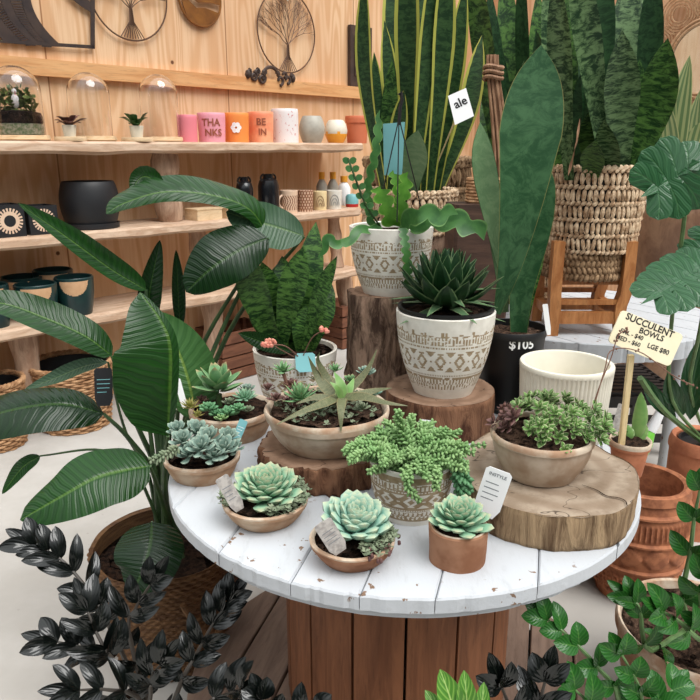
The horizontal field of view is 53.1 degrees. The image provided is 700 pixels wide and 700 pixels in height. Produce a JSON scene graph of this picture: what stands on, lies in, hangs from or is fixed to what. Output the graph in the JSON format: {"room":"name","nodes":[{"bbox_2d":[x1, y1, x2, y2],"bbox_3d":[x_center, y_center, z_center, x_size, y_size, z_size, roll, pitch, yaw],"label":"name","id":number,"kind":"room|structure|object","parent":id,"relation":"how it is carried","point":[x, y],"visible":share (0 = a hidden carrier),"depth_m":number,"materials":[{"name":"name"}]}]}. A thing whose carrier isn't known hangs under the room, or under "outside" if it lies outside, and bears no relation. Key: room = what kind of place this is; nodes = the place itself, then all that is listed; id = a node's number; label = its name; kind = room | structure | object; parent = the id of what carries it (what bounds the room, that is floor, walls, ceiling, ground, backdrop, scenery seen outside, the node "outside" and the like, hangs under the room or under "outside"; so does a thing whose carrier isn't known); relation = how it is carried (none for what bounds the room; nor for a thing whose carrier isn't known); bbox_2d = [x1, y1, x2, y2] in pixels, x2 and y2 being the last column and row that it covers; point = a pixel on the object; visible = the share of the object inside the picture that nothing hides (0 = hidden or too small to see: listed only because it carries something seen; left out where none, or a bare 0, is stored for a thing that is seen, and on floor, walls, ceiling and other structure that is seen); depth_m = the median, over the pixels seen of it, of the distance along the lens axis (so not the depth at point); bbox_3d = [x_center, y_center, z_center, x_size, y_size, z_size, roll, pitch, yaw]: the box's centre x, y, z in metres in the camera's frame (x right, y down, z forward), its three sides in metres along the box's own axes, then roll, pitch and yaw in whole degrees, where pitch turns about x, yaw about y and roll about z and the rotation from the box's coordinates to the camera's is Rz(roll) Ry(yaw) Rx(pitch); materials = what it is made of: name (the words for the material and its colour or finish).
{"room":"plant shop","nodes":[
{"label":"plant shop","id":0,"kind":"room"},
{"bbox_2d":[0,0,474,393],"bbox_3d":[-1.067,-1.504,4.490,0.120,3.400,6.652,15,22,42],"label":"wall","id":1,"kind":"structure","parent":0,"point":[230,46],"depth_m":4.43,"materials":[{"name":"brown wood"}]},
{"bbox_2d":[0,0,94,48],"bbox_3d":[-1.639,-1.826,3.649,0.006,0.492,0.705,15,22,42],"label":"wall panel","id":2,"kind":"object","parent":1,"relation":"attached to","point":[43,38],"visible":1,"depth_m":3.64,"materials":[{"name":"metal"}]},
{"bbox_2d":[90,0,166,41],"bbox_3d":[-1.262,-2.035,4.001,0.013,0.502,0.502,15,22,42],"label":"ring","id":3,"kind":"object","parent":1,"relation":"attached to","point":[130,5],"visible":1,"depth_m":4.04,"materials":[{"name":"brown metal"}]},
{"bbox_2d":[0,55,359,98],"bbox_3d":[-0.982,-1.701,4.406,0.040,0.085,6.232,15,22,42],"label":"trim","id":4,"kind":"structure","parent":1,"relation":"attached to","point":[35,66],"depth_m":4.31,"materials":[{"name":"brown wood"}]},
{"bbox_2d":[245,65,295,86],"bbox_3d":[-0.542,-1.878,4.796,0.029,0.137,0.429,15,22,42],"label":"scroll ornament","id":5,"kind":"object","parent":4,"relation":"on","point":[248,73],"visible":1,"depth_m":4.75,"materials":[{"name":"brown metal"}]},
{"bbox_2d":[178,0,221,27],"bbox_3d":[-0.928,-2.171,4.329,0.014,0.325,0.325,15,22,42],"label":"disc","id":6,"kind":"object","parent":1,"relation":"attached to","point":[200,17],"visible":1,"depth_m":4.35,"materials":[{"name":"wood"}]},
{"bbox_2d":[257,0,314,72],"bbox_3d":[-0.432,-2.216,4.846,0.021,0.564,0.537,15,22,42],"label":"wall art","id":7,"kind":"object","parent":1,"relation":"attached to","point":[287,58],"visible":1,"depth_m":4.86,"materials":[{"name":"brown metal"}]},
{"bbox_2d":[348,24,371,86],"bbox_3d":[0.080,-2.259,5.395,0.037,0.432,0.242,15,22,42],"label":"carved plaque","id":8,"kind":"object","parent":1,"relation":"attached to","point":[352,76],"visible":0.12,"depth_m":5.33,"materials":[{"name":"brown wood"}]},
{"bbox_2d":[0,348,699,699],"bbox_3d":[1.500,0.380,4.273,14.000,0.100,14.000,0,16,0],"label":"floor","id":9,"kind":"structure","parent":0,"point":[28,594],"depth_m":2.52,"materials":[{"name":"concrete"}]},
{"bbox_2d":[0,369,27,452],"bbox_3d":[-1.849,0.321,3.638,0.341,0.371,0.341,-10,19,-30],"label":"wicker basket","id":10,"kind":"object","parent":9,"relation":"on","point":[11,380],"visible":0.38,"depth_m":3.61,"materials":[{"name":"brown wicker"}]},
{"bbox_2d":[28,349,112,435],"bbox_3d":[-1.551,0.234,3.919,0.458,0.382,0.460,1,16,5],"label":"wicker basket","id":11,"kind":"object","parent":9,"relation":"on","point":[84,382],"visible":0.29,"depth_m":3.83,"materials":[{"name":"brown wicker"}]},
{"bbox_2d":[0,517,253,699],"bbox_3d":[-0.460,0.756,1.486,0.591,0.722,0.364,0,16,0],"label":"plant","id":12,"kind":"object","parent":9,"relation":"on","point":[33,543],"visible":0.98,"depth_m":1.44,"materials":[{"name":"black plant"}]},
{"bbox_2d":[0,166,304,682],"bbox_3d":[-0.607,0.226,2.003,0.648,1.455,0.802,9,18,28],"label":"potted strelitzia","id":13,"kind":"object","parent":9,"relation":"on","point":[157,349],"visible":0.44,"depth_m":1.89,"materials":[{"name":"plant"}]},
{"bbox_2d":[87,507,238,682],"bbox_3d":[-0.550,0.739,2.150,0.446,0.388,0.449,0,16,0],"label":"woven basket","id":14,"kind":"object","parent":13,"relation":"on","point":[196,574],"depth_m":1.97,"materials":[{"name":"wicker"}]},
{"bbox_2d":[0,141,362,433],"bbox_3d":[-1.195,-0.454,4.228,0.441,1.539,3.466,15,22,42],"label":"shelving","id":15,"kind":"object","parent":9,"relation":"on","point":[23,340],"visible":0.59,"depth_m":4.07,"materials":[{"name":"wood"}]},
{"bbox_2d":[0,281,9,327],"bbox_3d":[-1.797,-0.225,3.522,0.169,0.217,0.169,4,17,13],"label":"planter","id":16,"kind":"object","parent":15,"relation":"on","point":[4,321],"visible":0.38,"depth_m":3.51,"materials":[{"name":"ceramic"}]},
{"bbox_2d":[0,202,26,237],"bbox_3d":[-1.721,-0.646,3.482,0.149,0.158,0.147,15,22,42],"label":"square planter","id":17,"kind":"object","parent":15,"relation":"on","point":[12,217],"visible":0.99,"depth_m":3.44,"materials":[{"name":"black ceramic"}]},
{"bbox_2d":[0,273,41,289],"bbox_3d":[-1.773,-0.299,3.798,0.214,0.207,0.214,3,16,10],"label":"planter","id":18,"kind":"object","parent":15,"relation":"on","point":[11,279],"visible":0.15,"depth_m":3.77,"materials":[{"name":"ceramic"}]},
{"bbox_2d":[0,65,50,140],"bbox_3d":[-1.673,-1.236,3.513,0.289,0.361,0.289,0,16,0],"label":"glass cloche","id":19,"kind":"object","parent":15,"relation":"on","point":[22,118],"visible":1,"depth_m":3.43,"materials":[{"name":"clear glass"}]},
{"bbox_2d":[13,280,57,302],"bbox_3d":[-1.635,-0.254,3.659,0.211,0.196,0.211,4,17,13],"label":"planter","id":20,"kind":"object","parent":15,"relation":"on","point":[47,289],"visible":0.32,"depth_m":3.61,"materials":[{"name":"ceramic"}]},
{"bbox_2d":[24,203,57,235],"bbox_3d":[-1.606,-0.673,3.600,0.149,0.143,0.148,15,22,42],"label":"square planter","id":21,"kind":"object","parent":15,"relation":"on","point":[32,227],"visible":0.3,"depth_m":3.54,"materials":[{"name":"black ceramic"}]},
{"bbox_2d":[32,266,72,279],"bbox_3d":[-1.652,-0.342,3.917,0.215,0.224,0.215,0,16,0],"label":"planter","id":22,"kind":"object","parent":15,"relation":"on","point":[47,273],"visible":0.2,"depth_m":3.85,"materials":[{"name":"ceramic"}]},
{"bbox_2d":[54,115,86,140],"bbox_3d":[-1.439,-1.137,3.586,0.160,0.130,0.159,10,19,30],"label":"plant","id":23,"kind":"object","parent":15,"relation":"on","point":[69,130],"visible":0.98,"depth_m":3.56,"materials":[{"name":"purple plant"}]},
{"bbox_2d":[53,273,93,314],"bbox_3d":[-1.492,-0.300,3.803,0.204,0.206,0.204,-4,17,-13],"label":"planter","id":24,"kind":"object","parent":15,"relation":"on","point":[75,290],"visible":0.83,"depth_m":3.73,"materials":[{"name":"ceramic"}]},
{"bbox_2d":[59,180,119,229],"bbox_3d":[-1.429,-0.800,3.847,0.313,0.251,0.313,0,16,0],"label":"planter","id":25,"kind":"object","parent":15,"relation":"on","point":[82,203],"visible":0.88,"depth_m":3.73,"materials":[{"name":"black ceramic"}]},
{"bbox_2d":[66,72,116,140],"bbox_3d":[-1.409,-1.312,3.783,0.259,0.356,0.257,0,16,0],"label":"glass cloche","id":26,"kind":"object","parent":15,"relation":"on","point":[87,94],"visible":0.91,"depth_m":3.70,"materials":[{"name":"clear glass"}]},
{"bbox_2d":[120,113,153,141],"bbox_3d":[-1.175,-1.225,3.849,0.173,0.153,0.170,0,16,0],"label":"plant","id":27,"kind":"object","parent":15,"relation":"on","point":[136,131],"visible":1,"depth_m":3.82,"materials":[{"name":"green plant"}]},
{"bbox_2d":[138,74,182,141],"bbox_3d":[-1.112,-1.407,4.078,0.252,0.375,0.255,0,16,0],"label":"glass cloche","id":28,"kind":"object","parent":15,"relation":"on","point":[158,98],"visible":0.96,"depth_m":4.00,"materials":[{"name":"clear glass"}]},
{"bbox_2d":[179,114,197,141],"bbox_3d":[-0.977,-1.333,4.216,0.115,0.157,0.115,0,16,0],"label":"plant pot","id":29,"kind":"object","parent":15,"relation":"on","point":[187,123],"visible":0.84,"depth_m":4.17,"materials":[{"name":"pink ceramic"}]},
{"bbox_2d":[184,206,222,220],"bbox_3d":[-0.903,-0.841,4.317,0.145,0.069,0.188,15,22,42],"label":"wooden box","id":30,"kind":"object","parent":15,"relation":"on","point":[196,213],"visible":1,"depth_m":4.27,"materials":[{"name":"brown wood"}]},
{"bbox_2d":[197,112,224,141],"bbox_3d":[-0.857,-1.376,4.333,0.173,0.174,0.174,0,16,0],"label":"plant pot","id":31,"kind":"object","parent":15,"relation":"on","point":[211,125],"visible":0.97,"depth_m":4.27,"materials":[{"name":"pink ceramic"}]},
{"bbox_2d":[218,206,227,218],"bbox_3d":[-0.784,-0.874,4.438,0.145,0.065,0.094,15,22,42],"label":"wooden box","id":32,"kind":"object","parent":15,"relation":"on","point":[224,215],"visible":0.27,"depth_m":4.38,"materials":[{"name":"brown wood"}]},
{"bbox_2d":[225,112,248,141],"bbox_3d":[-0.723,-1.417,4.466,0.159,0.180,0.162,0,16,0],"label":"plant pot","id":33,"kind":"object","parent":15,"relation":"on","point":[236,123],"visible":0.91,"depth_m":4.41,"materials":[{"name":"orange ceramic"}]},
{"bbox_2d":[231,122,240,132],"bbox_3d":[-0.715,-1.396,4.393,0.068,0.063,0.007,-2,16,-6],"label":"print","id":34,"kind":"object","parent":33,"relation":"attached to","point":[235,126],"depth_m":4.39,"materials":[{"name":"white"}]},
{"bbox_2d":[236,176,252,195],"bbox_3d":[-0.680,-0.993,4.517,0.110,0.249,0.110,0,16,0],"label":"vase","id":35,"kind":"object","parent":15,"relation":"on","point":[244,185],"visible":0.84,"depth_m":4.46,"materials":[{"name":"black"}]},
{"bbox_2d":[247,111,272,142],"bbox_3d":[-0.587,-1.463,4.602,0.171,0.192,0.172,0,16,0],"label":"plant pot","id":36,"kind":"object","parent":15,"relation":"on","point":[260,122],"visible":0.91,"depth_m":4.54,"materials":[{"name":"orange ceramic"}]},
{"bbox_2d":[258,173,279,206],"bbox_3d":[-0.541,-1.039,4.655,0.141,0.263,0.141,0,16,0],"label":"vase","id":37,"kind":"object","parent":15,"relation":"on","point":[268,186],"visible":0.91,"depth_m":4.60,"materials":[{"name":"black"}]},
{"bbox_2d":[271,108,298,142],"bbox_3d":[-0.442,-1.518,4.745,0.184,0.219,0.184,0,16,0],"label":"plant pot","id":38,"kind":"object","parent":15,"relation":"on","point":[285,120],"visible":0.92,"depth_m":4.67,"materials":[{"name":"ceramic"}]},
{"bbox_2d":[279,190,297,212],"bbox_3d":[-0.421,-1.011,4.762,0.133,0.150,0.136,0,16,0],"label":"mug","id":39,"kind":"object","parent":15,"relation":"on","point":[288,199],"visible":0.94,"depth_m":4.72,"materials":[{"name":"beige ceramic"}]},
{"bbox_2d":[297,190,312,211],"bbox_3d":[-0.314,-1.040,4.872,0.119,0.144,0.119,0,16,0],"label":"mug","id":40,"kind":"object","parent":15,"relation":"on","point":[305,197],"visible":0.83,"depth_m":4.83,"materials":[{"name":"brown"}]},
{"bbox_2d":[299,116,324,142],"bbox_3d":[-0.268,-1.551,4.925,0.182,0.182,0.182,0,16,0],"label":"plant pot","id":41,"kind":"object","parent":15,"relation":"on","point":[311,128],"visible":0.95,"depth_m":4.86,"materials":[{"name":"grey ceramic"}]},
{"bbox_2d":[313,191,326,209],"bbox_3d":[-0.213,-1.062,4.973,0.102,0.131,0.105,0,16,0],"label":"mug","id":42,"kind":"object","parent":15,"relation":"on","point":[319,197],"visible":0.98,"depth_m":4.94,"materials":[{"name":"brown"}]},
{"bbox_2d":[316,172,326,190],"bbox_3d":[-0.209,-1.188,5.185,0.082,0.254,0.082,0,16,0],"label":"bottle","id":43,"kind":"object","parent":15,"relation":"on","point":[321,185],"visible":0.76,"depth_m":5.15,"materials":[{"name":"grey ceramic"}]},
{"bbox_2d":[327,172,337,189],"bbox_3d":[-0.129,-1.210,5.266,0.083,0.251,0.083,0,16,0],"label":"bottle","id":44,"kind":"object","parent":15,"relation":"on","point":[332,185],"visible":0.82,"depth_m":5.22,"materials":[{"name":"grey ceramic"}]},
{"bbox_2d":[326,190,341,208],"bbox_3d":[-0.116,-1.091,5.071,0.119,0.132,0.122,0,16,0],"label":"mug","id":45,"kind":"object","parent":15,"relation":"on","point":[334,197],"visible":0.8,"depth_m":5.03,"materials":[{"name":"white ceramic"}]},
{"bbox_2d":[325,120,346,142],"bbox_3d":[-0.102,-1.589,5.095,0.166,0.161,0.166,0,16,0],"label":"plant pot","id":46,"kind":"object","parent":15,"relation":"on","point":[335,130],"visible":0.94,"depth_m":5.03,"materials":[{"name":"beige ceramic"}]},
{"bbox_2d":[338,176,350,205],"bbox_3d":[-0.046,-1.218,5.353,0.100,0.219,0.100,0,16,0],"label":"bottle","id":47,"kind":"object","parent":15,"relation":"on","point":[344,186],"visible":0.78,"depth_m":5.31,"materials":[{"name":"white"}]},
{"bbox_2d":[345,194,358,206],"bbox_3d":[0.015,-1.121,5.237,0.098,0.098,0.098,0,16,0],"label":"jar","id":48,"kind":"object","parent":15,"relation":"on","point":[351,200],"visible":0.92,"depth_m":5.20,"materials":[{"name":"teal"}]},
{"bbox_2d":[345,115,366,142],"bbox_3d":[0.053,-1.650,5.245,0.179,0.196,0.179,0,16,0],"label":"plant pot","id":49,"kind":"object","parent":15,"relation":"on","point":[356,126],"visible":0.81,"depth_m":5.18,"materials":[{"name":"orange ceramic"}]},
{"bbox_2d":[195,317,256,379],"bbox_3d":[-0.795,-0.009,4.826,0.300,0.336,0.420,15,22,42],"label":"crate","id":50,"kind":"object","parent":9,"relation":"on","point":[237,352],"visible":0.29,"depth_m":4.70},
{"bbox_2d":[241,673,331,699],"bbox_3d":[-0.130,0.869,1.219,0.203,0.654,0.203,13,20,37],"label":"plant","id":51,"kind":"object","parent":9,"relation":"on","point":[257,688],"visible":1,"depth_m":1.16,"materials":[{"name":"black plant"}]},
{"bbox_2d":[322,297,347,348],"bbox_3d":[-0.042,-0.227,5.584,0.300,0.336,0.360,15,22,42],"label":"crate","id":52,"kind":"object","parent":9,"relation":"on","point":[339,320],"visible":0.35,"depth_m":5.40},
{"bbox_2d":[168,414,640,699],"bbox_3d":[0.124,0.635,1.855,1.124,0.750,1.127,0,16,0],"label":"table","id":53,"kind":"object","parent":9,"relation":"on","point":[386,631],"visible":0.44,"depth_m":1.55,"materials":[{"name":"white paint"}]},
{"bbox_2d":[148,418,247,486],"bbox_3d":[-0.345,0.236,1.647,0.208,0.133,0.216,0,16,0],"label":"succulent bowl","id":54,"kind":"object","parent":53,"relation":"on","point":[199,461],"visible":1,"depth_m":1.60,"materials":[{"name":"ceramic"}]},
{"bbox_2d":[163,440,239,486],"bbox_3d":[-0.352,0.270,1.671,0.182,0.054,0.185,0,16,0],"label":"pot","id":55,"kind":"object","parent":54,"relation":"on","point":[195,473],"depth_m":1.61,"materials":[{"name":"ceramic"}]},
{"bbox_2d":[178,362,269,443],"bbox_3d":[-0.338,0.132,1.890,0.262,0.197,0.239,0,16,0],"label":"succulent bowl","id":56,"kind":"object","parent":53,"relation":"on","point":[227,409],"visible":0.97,"depth_m":1.85,"materials":[{"name":"ceramic"}]},
{"bbox_2d":[188,392,269,443],"bbox_3d":[-0.322,0.189,1.912,0.230,0.077,0.232,0,16,0],"label":"pot","id":57,"kind":"object","parent":56,"relation":"on","point":[257,425],"depth_m":1.84,"materials":[{"name":"ceramic"}]},
{"bbox_2d":[216,461,311,532],"bbox_3d":[-0.178,0.288,1.463,0.204,0.134,0.187,0,16,0],"label":"succulent bowl","id":58,"kind":"object","parent":53,"relation":"on","point":[269,497],"visible":1,"depth_m":1.42,"materials":[{"name":"ceramic"}]},
{"bbox_2d":[222,485,307,532],"bbox_3d":[-0.178,0.330,1.475,0.181,0.047,0.182,0,16,0],"label":"pot","id":59,"kind":"object","parent":58,"relation":"on","point":[250,516],"depth_m":1.41,"materials":[{"name":"ceramic"}]},
{"bbox_2d":[236,223,336,397],"bbox_3d":[-0.181,-0.093,2.052,0.289,0.540,0.298,0,16,0],"label":"pot plant","id":60,"kind":"object","parent":53,"relation":"on","point":[290,308],"visible":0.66,"depth_m":2.02,"materials":[{"name":"green plant"}]},
{"bbox_2d":[257,430,370,497],"bbox_3d":[-0.065,0.254,1.703,0.324,0.068,0.327,0,16,0],"label":"bark slab","id":61,"kind":"object","parent":53,"relation":"on","point":[332,477],"visible":0.24,"depth_m":1.57,"materials":[{"name":"wood"}]},
{"bbox_2d":[262,350,406,459],"bbox_3d":[-0.054,0.113,1.654,0.298,0.228,0.315,-4,17,-13],"label":"succulent bowl","id":62,"kind":"object","parent":61,"relation":"on","point":[313,422],"visible":1,"depth_m":1.60,"materials":[{"name":"ceramic"}]},
{"bbox_2d":[264,386,388,459],"bbox_3d":[-0.055,0.175,1.679,0.298,0.094,0.298,0,16,0],"label":"pot","id":63,"kind":"object","parent":62,"relation":"on","point":[322,436],"depth_m":1.58,"materials":[{"name":"ceramic"}]},
{"bbox_2d":[309,489,400,572],"bbox_3d":[0.009,0.335,1.322,0.175,0.123,0.168,0,16,0],"label":"succulent bowl","id":64,"kind":"object","parent":53,"relation":"on","point":[355,533],"visible":1,"depth_m":1.28,"materials":[{"name":"ceramic"}]},
{"bbox_2d":[309,522,394,572],"bbox_3d":[0.004,0.372,1.333,0.163,0.045,0.165,0,16,0],"label":"pot","id":65,"kind":"object","parent":64,"relation":"on","point":[349,558],"depth_m":1.27,"materials":[{"name":"ceramic"}]},
{"bbox_2d":[344,286,411,399],"bbox_3d":[0.098,-0.015,2.142,0.227,0.341,0.222,9,18,27],"label":"tree stump","id":66,"kind":"object","parent":53,"relation":"on","point":[371,319],"visible":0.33,"depth_m":2.04,"materials":[{"name":"brown wood"}]},
{"bbox_2d":[318,91,486,296],"bbox_3d":[0.139,-0.431,1.970,0.452,0.558,0.319,0,16,0],"label":"pot plant","id":67,"kind":"object","parent":66,"relation":"on","point":[379,249],"visible":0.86,"depth_m":1.93,"materials":[{"name":"green plant"}]},
{"bbox_2d":[341,408,486,525],"bbox_3d":[0.131,0.234,1.476,0.282,0.231,0.270,7,18,23],"label":"pot plant","id":68,"kind":"object","parent":53,"relation":"on","point":[411,469],"visible":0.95,"depth_m":1.42,"materials":[{"name":"green plant"}]},
{"bbox_2d":[386,374,494,442],"bbox_3d":[0.251,0.157,1.960,0.301,0.112,0.301,0,16,0],"label":"wood block","id":69,"kind":"object","parent":53,"relation":"on","point":[469,413],"visible":0.4,"depth_m":1.84,"materials":[{"name":"brown wood"}]},
{"bbox_2d":[393,248,504,398],"bbox_3d":[0.256,-0.082,1.885,0.312,0.394,0.315,0,16,0],"label":"pot plant","id":70,"kind":"object","parent":69,"relation":"on","point":[445,331],"visible":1,"depth_m":1.80,"materials":[{"name":"green plant"}]},
{"bbox_2d":[427,466,511,573],"bbox_3d":[0.218,0.316,1.323,0.125,0.159,0.158,9,18,28],"label":"potted echeveria","id":71,"kind":"object","parent":53,"relation":"on","point":[459,529],"visible":1,"depth_m":1.29,"materials":[{"name":"ceramic"}]},
{"bbox_2d":[429,516,487,573],"bbox_3d":[0.204,0.360,1.323,0.111,0.074,0.113,0,16,0],"label":"pot","id":72,"kind":"object","parent":71,"relation":"on","point":[464,552],"depth_m":1.28,"materials":[{"name":"ceramic"}]},
{"bbox_2d":[472,45,563,413],"bbox_3d":[0.457,-0.297,1.940,0.232,0.994,0.276,0,16,0],"label":"potted snake plant","id":73,"kind":"object","parent":53,"relation":"on","point":[518,211],"visible":0.79,"depth_m":1.83,"materials":[{"name":"green plant"}]},
{"bbox_2d":[464,432,639,551],"bbox_3d":[0.434,0.288,1.562,0.380,0.081,0.469,0,16,0],"label":"wood slab","id":74,"kind":"object","parent":53,"relation":"on","point":[596,510],"visible":0.54,"depth_m":1.38,"materials":[{"name":"wood"}]},
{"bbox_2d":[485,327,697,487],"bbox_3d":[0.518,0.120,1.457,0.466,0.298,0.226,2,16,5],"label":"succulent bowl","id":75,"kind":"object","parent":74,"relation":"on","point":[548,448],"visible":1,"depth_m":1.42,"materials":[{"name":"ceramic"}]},
{"bbox_2d":[490,412,595,487],"bbox_3d":[0.407,0.215,1.493,0.218,0.096,0.220,0,16,0],"label":"pot","id":76,"kind":"object","parent":75,"relation":"on","point":[546,463],"depth_m":1.42,"materials":[{"name":"ceramic"}]},
{"bbox_2d":[519,350,614,444],"bbox_3d":[0.575,0.130,1.885,0.243,0.205,0.243,0,16,0],"label":"ribbed pot","id":77,"kind":"object","parent":53,"relation":"on","point":[579,373],"visible":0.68,"depth_m":1.82,"materials":[{"name":"beige ceramic"}]},
{"bbox_2d":[609,392,652,477],"bbox_3d":[0.671,0.197,1.669,0.097,0.197,0.129,7,18,23],"label":"potted cactus","id":78,"kind":"object","parent":53,"relation":"on","point":[637,446],"visible":0.75,"depth_m":1.66,"materials":[{"name":"ceramic"}]},
{"bbox_2d":[609,432,652,477],"bbox_3d":[0.665,0.253,1.671,0.098,0.088,0.099,0,16,0],"label":"pot","id":79,"kind":"object","parent":78,"relation":"on","point":[637,446],"depth_m":1.64,"materials":[{"name":"ceramic"}]},
{"bbox_2d":[608,311,682,444],"bbox_3d":[0.653,0.079,1.586,0.168,0.346,0.039,0,16,0],"label":"price sign","id":80,"kind":"object","parent":78,"relation":"in","point":[660,343],"visible":0.98,"depth_m":1.55,"materials":[{"name":"paper"}]},
{"bbox_2d":[429,235,444,260],"bbox_3d":[0.231,0.085,3.001,0.338,1.173,0.338,0,16,0],"label":"stand","id":81,"kind":"object","parent":9,"relation":"on","point":[438,241],"visible":0.02,"depth_m":2.73,"materials":[{"name":"brown wood"}]},
{"bbox_2d":[355,0,484,236],"bbox_3d":[0.280,-1.011,2.685,0.527,1.114,0.460,0,16,0],"label":"plant","id":82,"kind":"object","parent":81,"relation":"on","point":[424,43],"visible":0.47,"depth_m":2.60,"materials":[{"name":"green plant"}]},
{"bbox_2d":[425,88,473,190],"bbox_3d":[0.345,-0.764,2.582,0.061,0.373,0.234,-12,20,-37],"label":"card","id":83,"kind":"object","parent":82,"relation":"in","point":[461,108],"visible":0.95,"depth_m":2.49,"materials":[{"name":"white"}]},
{"bbox_2d":[425,669,489,699],"bbox_3d":[0.112,0.857,1.080,0.192,0.754,0.167,0,16,0],"label":"plant","id":84,"kind":"object","parent":9,"relation":"on","point":[447,687],"visible":1,"depth_m":1.04,"materials":[{"name":"green plant"}]},
{"bbox_2d":[444,201,505,378],"bbox_3d":[0.451,0.116,2.636,0.200,1.315,0.160,-2,16,-6],"label":"stand","id":85,"kind":"object","parent":9,"relation":"on","point":[479,249],"visible":0.15,"depth_m":2.42,"materials":[{"name":"wood"}]},
{"bbox_2d":[465,177,499,203],"bbox_3d":[0.481,-0.558,2.441,0.156,0.085,0.157,0,16,0],"label":"basket","id":86,"kind":"object","parent":85,"relation":"on","point":[471,194],"visible":0.34,"depth_m":2.41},
{"bbox_2d":[482,54,504,176],"bbox_3d":[0.550,-0.189,2.777,0.140,1.822,0.080,0,16,0],"label":"bundle","id":87,"kind":"object","parent":9,"relation":"on","point":[492,71],"visible":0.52,"depth_m":2.55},
{"bbox_2d":[476,645,572,699],"bbox_3d":[0.212,0.842,1.162,0.184,0.737,0.247,14,21,41],"label":"plant","id":88,"kind":"object","parent":9,"relation":"on","point":[547,669],"visible":0.98,"depth_m":1.11,"materials":[{"name":"black plant"}]},
{"bbox_2d":[506,290,699,467],"bbox_3d":[1.100,0.174,3.454,1.203,0.750,1.201,0,16,0],"label":"round table","id":89,"kind":"object","parent":9,"relation":"on","point":[588,338],"visible":0.12,"depth_m":3.03,"materials":[{"name":"white paint"}]},
{"bbox_2d":[468,0,547,297],"bbox_3d":[0.835,-1.076,3.392,0.673,1.687,0.565,0,16,0],"label":"plant","id":90,"kind":"object","parent":89,"relation":"on","point":[506,34],"visible":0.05,"depth_m":3.25,"materials":[{"name":"green plant"}]},
{"bbox_2d":[530,240,637,335],"bbox_3d":[0.986,-0.286,2.998,0.337,0.394,0.306,0,16,0],"label":"plant stand","id":91,"kind":"object","parent":89,"relation":"on","point":[597,309],"visible":0.65,"depth_m":2.88,"materials":[{"name":"brown wood"}]},
{"bbox_2d":[533,0,678,282],"bbox_3d":[0.997,-1.022,2.785,0.600,1.460,0.618,0,16,0],"label":"plant","id":92,"kind":"object","parent":91,"relation":"on","point":[619,76],"visible":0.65,"depth_m":2.69,"materials":[{"name":"green plant"}]},
{"bbox_2d":[521,598,694,699],"bbox_3d":[0.454,0.820,1.318,0.310,0.694,0.203,6,17,21],"label":"plant","id":93,"kind":"object","parent":9,"relation":"on","point":[537,614],"visible":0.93,"depth_m":1.27,"materials":[{"name":"green plant"}]},
{"bbox_2d":[607,363,663,442],"bbox_3d":[1.320,0.307,3.732,0.630,0.340,0.502,0,16,0],"label":"crate","id":94,"kind":"object","parent":9,"relation":"on","point":[616,397],"visible":0.28,"depth_m":3.57,"materials":[{"name":"black plastic"}]},
{"bbox_2d":[593,463,693,596],"bbox_3d":[1.000,0.638,2.432,0.338,0.425,0.338,0,16,0],"label":"terracotta pot","id":95,"kind":"object","parent":9,"relation":"on","point":[650,554],"visible":0.35,"depth_m":2.29,"materials":[{"name":"ceramic"}]},
{"bbox_2d":[607,468,699,699],"bbox_3d":[0.875,0.627,1.814,0.538,0.789,0.425,-3,16,-11],"label":"plant","id":96,"kind":"object","parent":9,"relation":"on","point":[662,615],"visible":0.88,"depth_m":1.70,"materials":[{"name":"green plant"}]},
{"bbox_2d":[617,56,699,379],"bbox_3d":[1.963,-0.749,4.270,0.646,2.072,0.598,7,18,24],"label":"plant","id":97,"kind":"object","parent":9,"relation":"on","point":[656,238],"visible":0.09,"depth_m":4.03,"materials":[{"name":"green plant"}]},
{"bbox_2d":[628,135,699,542],"bbox_3d":[1.183,0.058,2.436,0.871,1.538,0.317,-14,22,-41],"label":"monstera","id":98,"kind":"object","parent":9,"relation":"on","point":[667,172],"visible":0.9,"depth_m":2.21,"materials":[{"name":"plant"}]},
{"bbox_2d":[666,425,699,542],"bbox_3d":[1.394,0.536,2.809,0.255,0.412,0.255,0,16,0],"label":"pot","id":99,"kind":"object","parent":98,"relation":"on","point":[683,456],"depth_m":2.73,"materials":[{"name":"ceramic"}]},
{"bbox_2d":[678,430,699,445],"bbox_3d":[1.394,0.364,2.759,0.186,0.026,0.186,0,16,0],"label":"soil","id":100,"kind":"structure","parent":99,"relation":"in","point":[686,440],"depth_m":2.78,"materials":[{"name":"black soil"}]},
{"bbox_3d":[0.325,-0.096,3.615,0.340,1.164,0.340,0,16,0],"label":"pedestal","id":101,"kind":"object","parent":9,"relation":"on","visible":0},
{"bbox_2d":[362,156,471,200],"bbox_3d":[0.325,-0.798,3.413,0.534,0.286,0.540,-8,18,-27],"label":"woven basket","id":102,"kind":"object","parent":101,"relation":"on","point":[461,171],"visible":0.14,"depth_m":3.25,"materials":[{"name":"wicker"}]},
{"bbox_2d":[474,0,699,290],"bbox_3d":[2.896,-1.707,5.192,4.600,3.400,0.120,15,22,42],"label":"wall","id":103,"kind":"structure","parent":0,"point":[679,14],"depth_m":5.34,"materials":[{"name":"brown wood"}]},
{"bbox_2d":[663,0,699,102],"bbox_3d":[2.624,-2.157,5.168,1.028,1.063,0.027,15,22,42],"label":"carved plaque","id":104,"kind":"object","parent":103,"relation":"attached to","point":[686,43],"visible":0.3,"depth_m":5.24,"materials":[{"name":"brown wood"}]},
{"bbox_2d":[674,25,699,91],"bbox_3d":[2.631,-2.159,5.175,0.503,0.503,0.008,15,22,42],"label":"mirror glass","id":105,"kind":"object","parent":104,"relation":"attached to","point":[686,42],"depth_m":5.24,"materials":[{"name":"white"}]},
{"bbox_2d":[647,410,663,453],"bbox_3d":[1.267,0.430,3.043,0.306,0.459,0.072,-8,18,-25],"label":"plant tag","id":106,"kind":"object","parent":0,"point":[654,423],"visible":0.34,"depth_m":3.02,"materials":[{"name":"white plastic"}]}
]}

